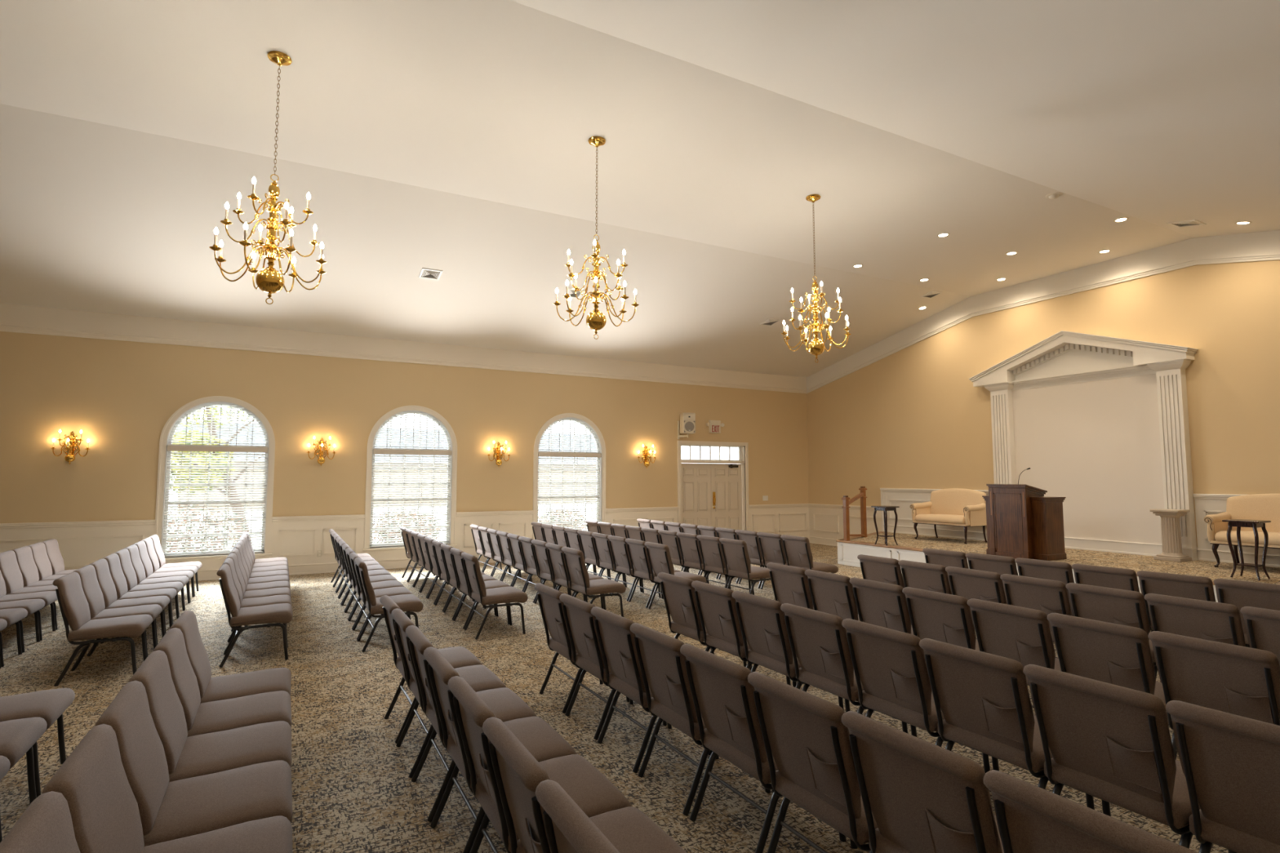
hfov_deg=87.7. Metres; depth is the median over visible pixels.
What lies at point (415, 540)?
chair
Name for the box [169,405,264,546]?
tree
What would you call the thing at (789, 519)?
trim
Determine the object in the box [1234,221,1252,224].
recessed light
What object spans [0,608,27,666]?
chair
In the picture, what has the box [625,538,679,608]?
chair
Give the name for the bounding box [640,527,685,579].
chair
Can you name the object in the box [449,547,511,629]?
chair
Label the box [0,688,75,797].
chair
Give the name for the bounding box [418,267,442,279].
ceiling vent
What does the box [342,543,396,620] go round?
chair
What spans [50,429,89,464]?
brass wall sconce
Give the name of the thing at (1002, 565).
chair
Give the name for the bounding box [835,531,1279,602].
stage platform
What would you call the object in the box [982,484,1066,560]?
podium
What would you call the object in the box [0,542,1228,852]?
floor
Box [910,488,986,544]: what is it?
settee
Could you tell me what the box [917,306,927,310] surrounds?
recessed light
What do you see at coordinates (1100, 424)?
surround
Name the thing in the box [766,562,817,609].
chair
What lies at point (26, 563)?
chair
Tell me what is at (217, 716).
chair
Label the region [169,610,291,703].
chair
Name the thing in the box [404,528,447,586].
chair
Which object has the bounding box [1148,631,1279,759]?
chair
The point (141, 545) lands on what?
chair
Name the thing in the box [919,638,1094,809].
chair
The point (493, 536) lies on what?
chair
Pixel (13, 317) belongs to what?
trim
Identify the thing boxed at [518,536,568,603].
chair
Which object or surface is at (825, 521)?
trim
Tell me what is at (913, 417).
wall
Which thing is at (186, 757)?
chair
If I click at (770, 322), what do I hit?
ceiling vent
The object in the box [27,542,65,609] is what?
chair
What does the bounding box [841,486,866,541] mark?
handrail
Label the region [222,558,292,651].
chair
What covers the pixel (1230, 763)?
chair
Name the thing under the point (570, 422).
blind
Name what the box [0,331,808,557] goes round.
wall
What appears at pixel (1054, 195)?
recessed light
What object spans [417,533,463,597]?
chair
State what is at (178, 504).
shrub
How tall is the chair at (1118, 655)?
0.840 m
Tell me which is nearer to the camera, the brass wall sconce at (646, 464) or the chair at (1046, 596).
the chair at (1046, 596)
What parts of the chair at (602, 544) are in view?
frame, backrest, seat, frame, leg, leg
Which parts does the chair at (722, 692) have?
frame, leg, backrest, seat, frame, leg, leg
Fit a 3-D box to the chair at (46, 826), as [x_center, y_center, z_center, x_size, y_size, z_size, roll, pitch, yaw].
[-1.175,1.353,1.606,0.606,0.840,0.516,2,-5,-28]
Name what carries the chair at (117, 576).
on the floor
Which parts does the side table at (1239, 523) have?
leg, leg, leg, leg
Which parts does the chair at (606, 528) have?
backrest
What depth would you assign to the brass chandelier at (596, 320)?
6.81 m
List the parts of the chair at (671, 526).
backrest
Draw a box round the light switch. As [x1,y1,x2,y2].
[762,495,768,500]
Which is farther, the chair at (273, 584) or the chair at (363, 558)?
the chair at (363, 558)
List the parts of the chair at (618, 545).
frame, leg, backrest, seat, frame, leg, leg, leg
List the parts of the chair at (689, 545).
frame, backrest, seat, frame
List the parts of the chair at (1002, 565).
frame, backrest, frame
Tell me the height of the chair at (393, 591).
0.840 m
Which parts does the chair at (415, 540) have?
frame, leg, backrest, frame, seat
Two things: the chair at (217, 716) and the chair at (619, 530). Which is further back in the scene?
the chair at (619, 530)
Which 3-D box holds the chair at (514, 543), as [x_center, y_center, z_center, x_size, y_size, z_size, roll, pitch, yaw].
[-1.549,1.960,9.549,0.606,0.840,0.516,2,-5,-28]
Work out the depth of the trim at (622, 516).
14.43 m
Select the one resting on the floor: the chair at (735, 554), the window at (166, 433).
the chair at (735, 554)
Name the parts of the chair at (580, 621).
frame, leg, backrest, seat, frame, leg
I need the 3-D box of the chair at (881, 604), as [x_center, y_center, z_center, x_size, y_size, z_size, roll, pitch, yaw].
[2.071,1.631,5.270,0.606,0.840,0.516,2,-5,-27]
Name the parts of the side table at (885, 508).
leg, leg, leg, leg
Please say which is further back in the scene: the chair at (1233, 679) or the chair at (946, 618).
the chair at (946, 618)
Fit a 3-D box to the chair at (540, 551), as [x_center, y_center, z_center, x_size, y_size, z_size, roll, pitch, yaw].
[-1.045,1.889,8.619,0.606,0.840,0.516,2,-5,-29]
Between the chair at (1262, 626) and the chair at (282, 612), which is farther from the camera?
the chair at (282, 612)
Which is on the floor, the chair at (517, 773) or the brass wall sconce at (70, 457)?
the chair at (517, 773)
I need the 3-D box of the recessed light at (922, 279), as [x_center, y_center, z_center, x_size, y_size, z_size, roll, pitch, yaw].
[5.066,-2.613,11.876,0.176,0.009,0.176,2,-5,-28]
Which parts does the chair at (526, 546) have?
frame, leg, backrest, seat, frame, leg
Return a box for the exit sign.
[706,420,724,433]
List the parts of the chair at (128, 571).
backrest, seat, leg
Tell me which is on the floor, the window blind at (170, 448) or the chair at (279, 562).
the chair at (279, 562)
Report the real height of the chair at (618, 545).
0.840 m
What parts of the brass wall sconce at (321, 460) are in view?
stem, arm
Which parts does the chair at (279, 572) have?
backrest, seat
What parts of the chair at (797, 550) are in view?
frame, backrest, frame, seat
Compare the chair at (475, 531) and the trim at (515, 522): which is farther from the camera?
the trim at (515, 522)
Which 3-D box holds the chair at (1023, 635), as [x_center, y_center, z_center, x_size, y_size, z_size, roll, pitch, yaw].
[2.561,1.559,4.330,0.606,0.840,0.516,2,-5,-27]
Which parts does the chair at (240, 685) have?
backrest, seat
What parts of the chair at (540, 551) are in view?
frame, leg, backrest, seat, frame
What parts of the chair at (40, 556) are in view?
backrest, seat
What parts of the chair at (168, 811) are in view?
backrest, seat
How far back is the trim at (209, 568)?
10.69 m
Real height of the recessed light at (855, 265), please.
0.009 m
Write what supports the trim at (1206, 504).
attached to the wall at (913, 417)
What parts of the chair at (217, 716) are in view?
backrest, seat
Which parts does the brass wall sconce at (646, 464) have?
stem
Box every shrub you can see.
[166,504,250,552]
[372,507,440,543]
[538,508,586,530]
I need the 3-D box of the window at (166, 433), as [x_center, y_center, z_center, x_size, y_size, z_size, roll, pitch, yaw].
[-6.895,0.815,10.888,1.642,2.631,0.212,2,-5,-28]
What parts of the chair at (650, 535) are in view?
backrest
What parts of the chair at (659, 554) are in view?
frame, leg, backrest, frame, seat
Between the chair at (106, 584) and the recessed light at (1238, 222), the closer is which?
the chair at (106, 584)
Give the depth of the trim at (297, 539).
11.42 m
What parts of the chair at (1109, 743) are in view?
frame, leg, backrest, leg, seat, frame, leg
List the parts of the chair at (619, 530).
backrest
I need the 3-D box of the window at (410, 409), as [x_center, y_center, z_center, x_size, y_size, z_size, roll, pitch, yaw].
[-4.213,0.923,12.328,1.642,2.631,0.212,2,-5,-28]
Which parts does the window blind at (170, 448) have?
ladder cord, ladder cord, rail, ladder cord, ladder cord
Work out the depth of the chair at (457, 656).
4.47 m
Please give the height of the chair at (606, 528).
0.840 m
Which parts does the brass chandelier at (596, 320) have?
arm, arm, arm, arm, arm, arm, stem, arm, chain, arm, arm, arm, arm, arm, arm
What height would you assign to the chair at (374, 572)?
0.840 m
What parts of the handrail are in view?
newel post, sloping rail, rail, newel post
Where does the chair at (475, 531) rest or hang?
on the floor
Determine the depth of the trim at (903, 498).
14.03 m
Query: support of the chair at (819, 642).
on the floor
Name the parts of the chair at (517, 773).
frame, backrest, frame, seat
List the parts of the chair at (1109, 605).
frame, backrest, frame, seat, leg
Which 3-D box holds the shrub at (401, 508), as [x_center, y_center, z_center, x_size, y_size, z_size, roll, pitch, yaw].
[-6.067,2.701,17.254,1.733,1.216,1.152,3,-5,-35]
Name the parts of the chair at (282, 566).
backrest, seat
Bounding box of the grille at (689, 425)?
[684,421,693,431]
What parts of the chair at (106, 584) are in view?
backrest, seat, leg, leg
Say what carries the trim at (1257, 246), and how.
attached to the wall at (913, 417)
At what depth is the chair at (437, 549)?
8.45 m
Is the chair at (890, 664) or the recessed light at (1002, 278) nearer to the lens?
the chair at (890, 664)
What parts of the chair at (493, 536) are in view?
frame, leg, backrest, seat, frame, leg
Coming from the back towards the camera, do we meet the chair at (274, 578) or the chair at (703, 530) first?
the chair at (703, 530)
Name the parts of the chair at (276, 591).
backrest, seat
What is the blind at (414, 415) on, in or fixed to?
attached to the window at (410, 409)
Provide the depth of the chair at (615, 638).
3.94 m
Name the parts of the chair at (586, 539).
frame, backrest, seat, frame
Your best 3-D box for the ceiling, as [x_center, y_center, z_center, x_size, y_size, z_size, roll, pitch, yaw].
[-1.589,-2.512,6.048,21.038,1.327,14.188,2,-5,-28]
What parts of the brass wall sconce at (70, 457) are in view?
arm, arm, arm, stem, arm, arm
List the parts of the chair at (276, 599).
leg, backrest, seat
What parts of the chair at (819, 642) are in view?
frame, leg, backrest, seat, leg, frame, leg, leg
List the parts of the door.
transom frame, pull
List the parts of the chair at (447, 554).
frame, leg, backrest, frame, leg, seat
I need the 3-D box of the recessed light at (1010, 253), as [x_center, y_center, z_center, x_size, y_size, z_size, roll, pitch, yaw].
[5.838,-2.721,10.467,0.176,0.009,0.176,2,-5,-28]
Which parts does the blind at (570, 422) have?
ladder cord, rail, ladder cord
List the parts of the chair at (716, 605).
frame, leg, backrest, seat, frame, leg, leg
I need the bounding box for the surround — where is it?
[968,330,1198,560]
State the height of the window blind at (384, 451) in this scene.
1.757 m
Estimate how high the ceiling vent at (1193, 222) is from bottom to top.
0.078 m
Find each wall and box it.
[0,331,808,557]
[806,259,1279,546]
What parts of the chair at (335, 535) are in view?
backrest, frame, leg, seat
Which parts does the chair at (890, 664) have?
frame, leg, backrest, seat, leg, frame, leg, leg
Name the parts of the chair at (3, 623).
seat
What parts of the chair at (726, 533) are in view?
backrest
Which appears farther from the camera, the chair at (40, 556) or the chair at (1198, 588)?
the chair at (40, 556)
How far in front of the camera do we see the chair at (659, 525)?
12.41 m
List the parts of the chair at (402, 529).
frame, backrest, leg, seat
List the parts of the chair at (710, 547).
frame, leg, backrest, seat, frame, leg, leg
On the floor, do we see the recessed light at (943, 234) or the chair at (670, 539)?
the chair at (670, 539)
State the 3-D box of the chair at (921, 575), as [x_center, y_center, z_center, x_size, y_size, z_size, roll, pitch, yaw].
[2.904,1.717,6.404,0.606,0.840,0.516,2,-5,-27]
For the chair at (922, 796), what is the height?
0.840 m
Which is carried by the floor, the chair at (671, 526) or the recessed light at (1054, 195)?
the chair at (671, 526)
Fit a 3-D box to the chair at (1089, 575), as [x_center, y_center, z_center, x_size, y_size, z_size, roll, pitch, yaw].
[4.418,1.696,6.136,0.606,0.840,0.516,3,-5,-31]
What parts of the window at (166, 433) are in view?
sill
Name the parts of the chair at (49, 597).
backrest, seat, leg, leg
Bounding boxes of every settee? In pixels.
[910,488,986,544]
[1204,493,1279,567]
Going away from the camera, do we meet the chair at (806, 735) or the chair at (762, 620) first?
the chair at (806, 735)
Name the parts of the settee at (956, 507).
leg, arm, leg, seat, seat rail, backrest, leg, arm, leg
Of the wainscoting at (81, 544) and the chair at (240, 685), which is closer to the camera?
the chair at (240, 685)
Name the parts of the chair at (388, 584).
frame, backrest, leg, frame, leg, seat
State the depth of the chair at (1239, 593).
5.17 m
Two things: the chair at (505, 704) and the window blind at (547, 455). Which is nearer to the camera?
the chair at (505, 704)
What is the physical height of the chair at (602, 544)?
0.840 m
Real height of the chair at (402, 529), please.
0.840 m
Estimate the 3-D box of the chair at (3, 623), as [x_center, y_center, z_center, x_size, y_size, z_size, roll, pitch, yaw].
[-5.646,1.648,5.440,0.606,0.840,0.516,2,-5,-29]
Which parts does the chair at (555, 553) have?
frame, backrest, frame, seat, leg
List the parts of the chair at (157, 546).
backrest, seat, leg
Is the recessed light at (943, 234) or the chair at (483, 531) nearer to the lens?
the recessed light at (943, 234)
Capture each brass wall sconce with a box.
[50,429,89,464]
[306,436,335,466]
[487,441,510,466]
[637,444,655,468]
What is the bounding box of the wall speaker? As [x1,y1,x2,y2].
[677,413,695,439]
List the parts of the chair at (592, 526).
backrest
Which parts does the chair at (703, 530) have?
backrest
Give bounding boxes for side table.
[871,505,899,546]
[1222,519,1271,580]
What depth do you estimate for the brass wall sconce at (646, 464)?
14.55 m
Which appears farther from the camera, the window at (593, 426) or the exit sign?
the exit sign
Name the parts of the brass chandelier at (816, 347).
arm, arm, arm, arm, arm, arm, arm, chain, stem, arm, arm, arm, arm, arm, arm, arm, arm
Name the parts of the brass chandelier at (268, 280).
bulb, bulb, bulb, bulb, arm, arm, bulb, arm, arm, bulb, arm, arm, arm, arm, stem, chain, arm, arm, arm, arm, bulb, bulb, arm, arm, arm, arm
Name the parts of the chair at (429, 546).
frame, leg, backrest, frame, seat, leg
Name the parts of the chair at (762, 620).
frame, leg, backrest, seat, frame, leg, leg, leg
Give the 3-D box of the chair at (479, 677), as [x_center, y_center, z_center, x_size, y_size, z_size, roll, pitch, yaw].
[-1.157,1.537,4.011,0.606,0.840,0.516,2,-5,-28]
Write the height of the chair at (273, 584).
0.840 m
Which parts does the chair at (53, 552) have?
backrest, seat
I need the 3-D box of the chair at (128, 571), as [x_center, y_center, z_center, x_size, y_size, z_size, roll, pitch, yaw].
[-5.520,1.804,7.480,0.606,0.840,0.516,2,-5,-28]
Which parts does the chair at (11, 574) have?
backrest, seat, leg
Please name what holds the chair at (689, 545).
on the floor
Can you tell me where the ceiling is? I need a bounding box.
[0,0,1279,377]
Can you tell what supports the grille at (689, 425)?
attached to the wall speaker
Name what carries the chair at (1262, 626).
on the floor
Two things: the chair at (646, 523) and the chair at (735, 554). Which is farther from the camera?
the chair at (646, 523)
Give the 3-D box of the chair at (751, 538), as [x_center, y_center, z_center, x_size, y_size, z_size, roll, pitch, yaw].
[1.852,2.009,10.213,0.606,0.840,0.516,2,-5,-29]
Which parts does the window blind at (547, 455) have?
ladder cord, ladder cord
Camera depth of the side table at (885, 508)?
11.70 m
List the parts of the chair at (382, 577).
backrest, frame, leg, leg, seat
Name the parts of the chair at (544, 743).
frame, backrest, leg, frame, leg, seat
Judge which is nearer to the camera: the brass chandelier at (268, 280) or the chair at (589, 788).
the chair at (589, 788)
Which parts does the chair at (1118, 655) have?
frame, backrest, frame, seat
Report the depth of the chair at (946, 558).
7.37 m
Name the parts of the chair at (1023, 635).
frame, backrest, seat, frame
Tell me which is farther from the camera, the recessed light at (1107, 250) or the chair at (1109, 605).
the recessed light at (1107, 250)
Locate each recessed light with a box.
[852,264,863,267]
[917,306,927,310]
[919,278,929,281]
[936,232,950,237]
[995,277,1006,280]
[1004,251,1017,255]
[1045,191,1062,199]
[1097,248,1111,253]
[1113,217,1128,222]
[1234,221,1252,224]
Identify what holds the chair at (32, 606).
on the floor
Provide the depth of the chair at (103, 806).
2.06 m
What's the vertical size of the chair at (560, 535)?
0.840 m
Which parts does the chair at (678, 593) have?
frame, leg, backrest, seat, frame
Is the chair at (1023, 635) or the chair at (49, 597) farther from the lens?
the chair at (49, 597)
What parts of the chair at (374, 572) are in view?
backrest, frame, leg, leg, seat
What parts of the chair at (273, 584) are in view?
backrest, seat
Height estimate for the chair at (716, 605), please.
0.840 m
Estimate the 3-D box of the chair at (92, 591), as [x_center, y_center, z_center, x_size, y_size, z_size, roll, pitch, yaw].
[-4.764,1.696,6.078,0.606,0.840,0.516,2,-5,-28]
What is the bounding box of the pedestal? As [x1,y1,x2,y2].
[1149,508,1191,562]
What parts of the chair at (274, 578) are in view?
backrest, seat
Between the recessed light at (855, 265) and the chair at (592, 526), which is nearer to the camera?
the recessed light at (855, 265)
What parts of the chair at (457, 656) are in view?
frame, backrest, leg, frame, leg, seat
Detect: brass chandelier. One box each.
[208,50,326,304]
[553,136,639,339]
[781,194,851,363]
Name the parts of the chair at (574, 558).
frame, backrest, leg, frame, seat, leg, leg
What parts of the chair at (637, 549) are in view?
frame, leg, backrest, frame, leg, seat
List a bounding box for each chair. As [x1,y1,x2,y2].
[0,550,57,630]
[0,570,57,640]
[0,599,44,653]
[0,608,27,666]
[0,618,7,668]
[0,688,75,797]
[0,717,47,843]
[0,755,10,781]
[0,791,79,852]
[11,546,54,625]
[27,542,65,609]
[41,538,78,608]
[41,724,292,852]
[53,572,152,686]
[72,564,161,668]
[88,558,169,654]
[94,680,293,847]
[102,553,177,642]
[114,548,182,624]
[124,544,188,615]
[128,650,291,782]
[133,541,193,607]
[141,537,197,602]
[148,534,201,595]
[152,627,291,737]
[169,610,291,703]
[216,564,293,667]
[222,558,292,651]
[226,552,291,639]
[230,548,290,629]
[232,544,289,584]
[235,540,288,577]
[238,537,288,572]
[240,534,288,567]
[242,531,288,563]
[328,528,371,586]
[330,531,375,591]
[333,533,379,597]
[336,537,385,604]
[338,540,391,611]
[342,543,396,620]
[345,547,404,629]
[349,552,412,639]
[354,557,423,652]
[379,595,483,743]
[391,608,506,777]
[400,526,439,582]
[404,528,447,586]
[405,625,537,822]
[410,531,448,591]
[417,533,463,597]
[423,646,577,852]
[424,537,473,604]
[431,540,485,611]
[440,543,497,619]
[448,675,631,852]
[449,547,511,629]
[461,551,528,639]
[470,524,509,574]
[478,526,519,578]
[482,716,686,852]
[487,528,530,583]
[496,530,542,586]
[506,533,555,591]
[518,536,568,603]
[530,521,545,542]
[531,539,585,604]
[534,582,629,713]
[535,779,619,852]
[541,524,556,544]
[545,542,603,608]
[552,525,595,574]
[559,593,666,740]
[561,546,626,617]
[564,528,608,579]
[577,529,625,586]
[585,520,599,568]
[591,532,642,591]
[591,606,712,773]
[597,521,613,571]
[607,535,661,601]
[611,523,628,575]
[625,525,644,578]
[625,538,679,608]
[630,622,770,816]
[636,518,652,528]
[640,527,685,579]
[644,542,706,614]
[650,520,666,530]
[657,529,706,582]
[657,572,746,666]
[664,521,684,570]
[676,532,728,588]
[680,523,701,574]
[680,644,846,852]
[691,580,791,685]
[697,525,719,578]
[697,534,751,592]
[715,527,762,583]
[719,537,770,595]
[731,591,844,711]
[735,529,767,588]
[747,671,878,852]
[756,532,790,589]
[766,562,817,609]
[780,603,907,733]
[781,534,838,573]
[804,569,859,621]
[841,618,990,773]
[841,711,1004,852]
[849,577,917,635]
[857,554,905,587]
[897,560,951,594]
[902,586,979,659]
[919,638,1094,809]
[922,548,968,595]
[945,566,1007,639]
[965,552,1017,628]
[967,598,1061,707]
[982,769,1197,852]
[1000,573,1071,658]
[1014,557,1074,616]
[1022,664,1235,852]
[1047,613,1168,726]
[1066,582,1157,677]
[1071,564,1139,591]
[1136,570,1216,632]
[1144,593,1245,683]
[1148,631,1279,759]
[1165,700,1279,852]
[1213,578,1279,647]
[1240,606,1279,665]
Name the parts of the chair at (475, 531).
frame, backrest, seat, frame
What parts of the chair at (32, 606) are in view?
leg, seat, leg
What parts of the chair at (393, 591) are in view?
frame, backrest, leg, frame, leg, seat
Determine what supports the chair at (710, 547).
on the floor
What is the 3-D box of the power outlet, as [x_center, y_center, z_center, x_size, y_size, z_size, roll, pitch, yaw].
[-5.516,2.187,11.462,0.070,0.114,0.010,2,-5,-28]
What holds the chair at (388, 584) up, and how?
on the floor
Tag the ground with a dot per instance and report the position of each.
(169, 500)
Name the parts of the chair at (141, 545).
backrest, seat, leg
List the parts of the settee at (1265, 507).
leg, arm, leg, seat rail, seat, backrest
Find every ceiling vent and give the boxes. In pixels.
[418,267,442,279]
[561,288,585,298]
[759,318,780,326]
[920,290,942,298]
[1167,219,1206,227]
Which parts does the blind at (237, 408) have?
ladder cord, ladder cord, rail, ladder cord, ladder cord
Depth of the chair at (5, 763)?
2.89 m
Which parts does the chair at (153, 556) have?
backrest, seat, leg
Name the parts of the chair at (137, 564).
backrest, seat, leg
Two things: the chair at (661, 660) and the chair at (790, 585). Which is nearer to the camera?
the chair at (661, 660)
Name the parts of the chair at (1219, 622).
frame, backrest, frame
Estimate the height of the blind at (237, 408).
0.686 m
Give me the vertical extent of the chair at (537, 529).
0.840 m
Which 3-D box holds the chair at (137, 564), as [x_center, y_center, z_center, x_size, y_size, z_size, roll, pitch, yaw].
[-5.772,1.839,7.946,0.606,0.840,0.516,2,-5,-28]
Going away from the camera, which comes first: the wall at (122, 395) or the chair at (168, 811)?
the chair at (168, 811)
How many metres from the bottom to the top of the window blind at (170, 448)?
1.757 m
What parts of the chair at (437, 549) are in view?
frame, backrest, leg, frame, leg, seat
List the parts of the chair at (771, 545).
frame, leg, backrest, seat, frame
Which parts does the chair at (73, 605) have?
backrest, leg, leg, frame, seat, leg, leg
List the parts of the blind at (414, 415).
rail, ladder cord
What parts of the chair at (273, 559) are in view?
backrest, seat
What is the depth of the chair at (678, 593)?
5.46 m
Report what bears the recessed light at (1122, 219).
in the ceiling
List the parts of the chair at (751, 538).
backrest, seat, frame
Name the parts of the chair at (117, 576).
backrest, seat, leg, leg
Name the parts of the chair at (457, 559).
frame, leg, backrest, frame, leg, seat, leg, leg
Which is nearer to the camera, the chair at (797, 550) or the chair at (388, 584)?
the chair at (388, 584)
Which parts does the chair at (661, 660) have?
frame, leg, backrest, seat, frame, leg, leg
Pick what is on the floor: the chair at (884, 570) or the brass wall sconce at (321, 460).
the chair at (884, 570)
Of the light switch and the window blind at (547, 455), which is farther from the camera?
the light switch
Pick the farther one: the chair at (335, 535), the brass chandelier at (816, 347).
the chair at (335, 535)
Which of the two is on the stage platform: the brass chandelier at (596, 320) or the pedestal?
the pedestal
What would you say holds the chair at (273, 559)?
on the floor
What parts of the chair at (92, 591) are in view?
backrest, leg, seat, leg, leg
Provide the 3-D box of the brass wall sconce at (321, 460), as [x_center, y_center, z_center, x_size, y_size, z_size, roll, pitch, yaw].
[-5.513,0.430,11.534,0.381,0.515,0.318,-1,-4,10]
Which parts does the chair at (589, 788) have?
frame, backrest, leg, frame, seat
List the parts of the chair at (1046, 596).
frame, backrest, frame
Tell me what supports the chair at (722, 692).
on the floor
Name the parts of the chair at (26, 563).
backrest, seat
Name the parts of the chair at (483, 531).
frame, leg, backrest, seat, frame, leg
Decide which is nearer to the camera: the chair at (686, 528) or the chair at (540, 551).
the chair at (540, 551)
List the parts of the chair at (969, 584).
frame, backrest, frame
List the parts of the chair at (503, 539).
frame, leg, backrest, seat, frame, leg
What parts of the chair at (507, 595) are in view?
frame, leg, backrest, leg, frame, seat, leg, leg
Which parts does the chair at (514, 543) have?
frame, leg, backrest, seat, frame, leg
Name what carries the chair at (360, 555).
on the floor
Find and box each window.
[154,395,275,560]
[362,405,457,551]
[532,413,605,539]
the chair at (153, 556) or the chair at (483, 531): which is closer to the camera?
the chair at (153, 556)
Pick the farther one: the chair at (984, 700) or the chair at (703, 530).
the chair at (703, 530)
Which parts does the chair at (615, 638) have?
frame, leg, backrest, seat, frame, leg, leg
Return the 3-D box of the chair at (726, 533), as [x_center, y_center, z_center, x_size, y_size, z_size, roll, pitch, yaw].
[1.597,2.044,10.676,0.606,0.840,0.516,2,-5,-29]
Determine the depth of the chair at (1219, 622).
4.40 m
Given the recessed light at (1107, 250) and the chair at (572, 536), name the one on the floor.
the chair at (572, 536)
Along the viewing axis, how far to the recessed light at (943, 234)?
9.66 m
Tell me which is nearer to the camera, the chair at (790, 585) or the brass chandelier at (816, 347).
the chair at (790, 585)
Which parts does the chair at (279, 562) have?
backrest, seat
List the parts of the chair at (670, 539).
backrest, seat, frame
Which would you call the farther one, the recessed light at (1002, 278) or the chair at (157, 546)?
the recessed light at (1002, 278)
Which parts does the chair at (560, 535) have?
backrest, frame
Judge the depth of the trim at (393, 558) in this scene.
12.01 m
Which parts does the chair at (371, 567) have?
backrest, frame, leg, seat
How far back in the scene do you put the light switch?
16.12 m
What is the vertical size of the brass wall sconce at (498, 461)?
0.515 m
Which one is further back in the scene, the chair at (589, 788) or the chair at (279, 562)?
the chair at (279, 562)
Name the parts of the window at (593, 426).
frame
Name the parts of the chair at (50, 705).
leg, seat, leg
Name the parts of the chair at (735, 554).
frame, leg, backrest, seat, leg, frame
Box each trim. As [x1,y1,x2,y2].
[0,302,807,393]
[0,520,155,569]
[164,555,271,581]
[270,514,364,575]
[364,546,455,568]
[455,510,533,563]
[605,506,678,527]
[749,503,809,542]
[806,230,1279,393]
[808,503,881,546]
[880,488,988,541]
[1192,493,1279,567]
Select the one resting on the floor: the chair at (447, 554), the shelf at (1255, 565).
the chair at (447, 554)
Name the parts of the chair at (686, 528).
backrest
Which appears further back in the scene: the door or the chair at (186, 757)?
the door
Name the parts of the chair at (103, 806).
backrest, seat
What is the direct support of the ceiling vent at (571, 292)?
in the ceiling
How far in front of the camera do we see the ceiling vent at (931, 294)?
12.68 m
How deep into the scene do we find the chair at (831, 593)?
5.61 m
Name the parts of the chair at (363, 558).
backrest, frame, leg, seat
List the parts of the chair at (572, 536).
backrest, frame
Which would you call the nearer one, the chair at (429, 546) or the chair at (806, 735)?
the chair at (806, 735)
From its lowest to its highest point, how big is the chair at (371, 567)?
0.840 m
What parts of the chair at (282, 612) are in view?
backrest, leg, leg, frame, seat, leg, leg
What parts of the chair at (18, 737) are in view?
leg, seat, leg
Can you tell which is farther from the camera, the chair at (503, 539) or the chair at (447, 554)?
the chair at (503, 539)
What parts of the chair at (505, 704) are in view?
frame, backrest, leg, frame, leg, seat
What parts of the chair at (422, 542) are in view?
frame, leg, backrest, frame, seat, leg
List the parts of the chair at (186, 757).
backrest, seat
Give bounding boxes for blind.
[162,445,268,557]
[168,404,267,447]
[369,448,452,547]
[373,412,451,450]
[537,419,599,453]
[537,452,601,531]
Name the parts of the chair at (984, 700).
frame, leg, backrest, seat, leg, frame, leg, leg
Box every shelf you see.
[878,534,893,537]
[1236,563,1263,567]
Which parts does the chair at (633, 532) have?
backrest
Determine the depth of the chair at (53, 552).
8.59 m
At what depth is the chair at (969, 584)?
5.81 m
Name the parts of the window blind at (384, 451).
ladder cord, ladder cord, rail, ladder cord, ladder cord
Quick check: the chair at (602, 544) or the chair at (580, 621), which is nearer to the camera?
the chair at (580, 621)
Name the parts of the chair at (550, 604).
frame, leg, backrest, seat, frame, leg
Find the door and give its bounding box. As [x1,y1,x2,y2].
[677,440,749,530]
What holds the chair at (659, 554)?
on the floor
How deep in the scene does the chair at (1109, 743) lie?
2.63 m
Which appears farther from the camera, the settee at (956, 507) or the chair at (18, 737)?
the settee at (956, 507)
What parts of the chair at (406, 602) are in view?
frame, leg, backrest, leg, frame, seat, leg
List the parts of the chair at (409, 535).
backrest, frame, leg, frame, seat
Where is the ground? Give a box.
[167,500,596,552]
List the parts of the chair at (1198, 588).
frame, backrest, frame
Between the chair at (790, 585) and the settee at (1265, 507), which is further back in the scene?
the settee at (1265, 507)
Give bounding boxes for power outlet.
[316,550,321,556]
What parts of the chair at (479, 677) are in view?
frame, backrest, leg, frame, leg, seat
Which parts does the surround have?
tympanum panel, raking cornice, entablature moulding, alcove panel, alcove baseboard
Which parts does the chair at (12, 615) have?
leg, seat, leg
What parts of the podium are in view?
panel, frame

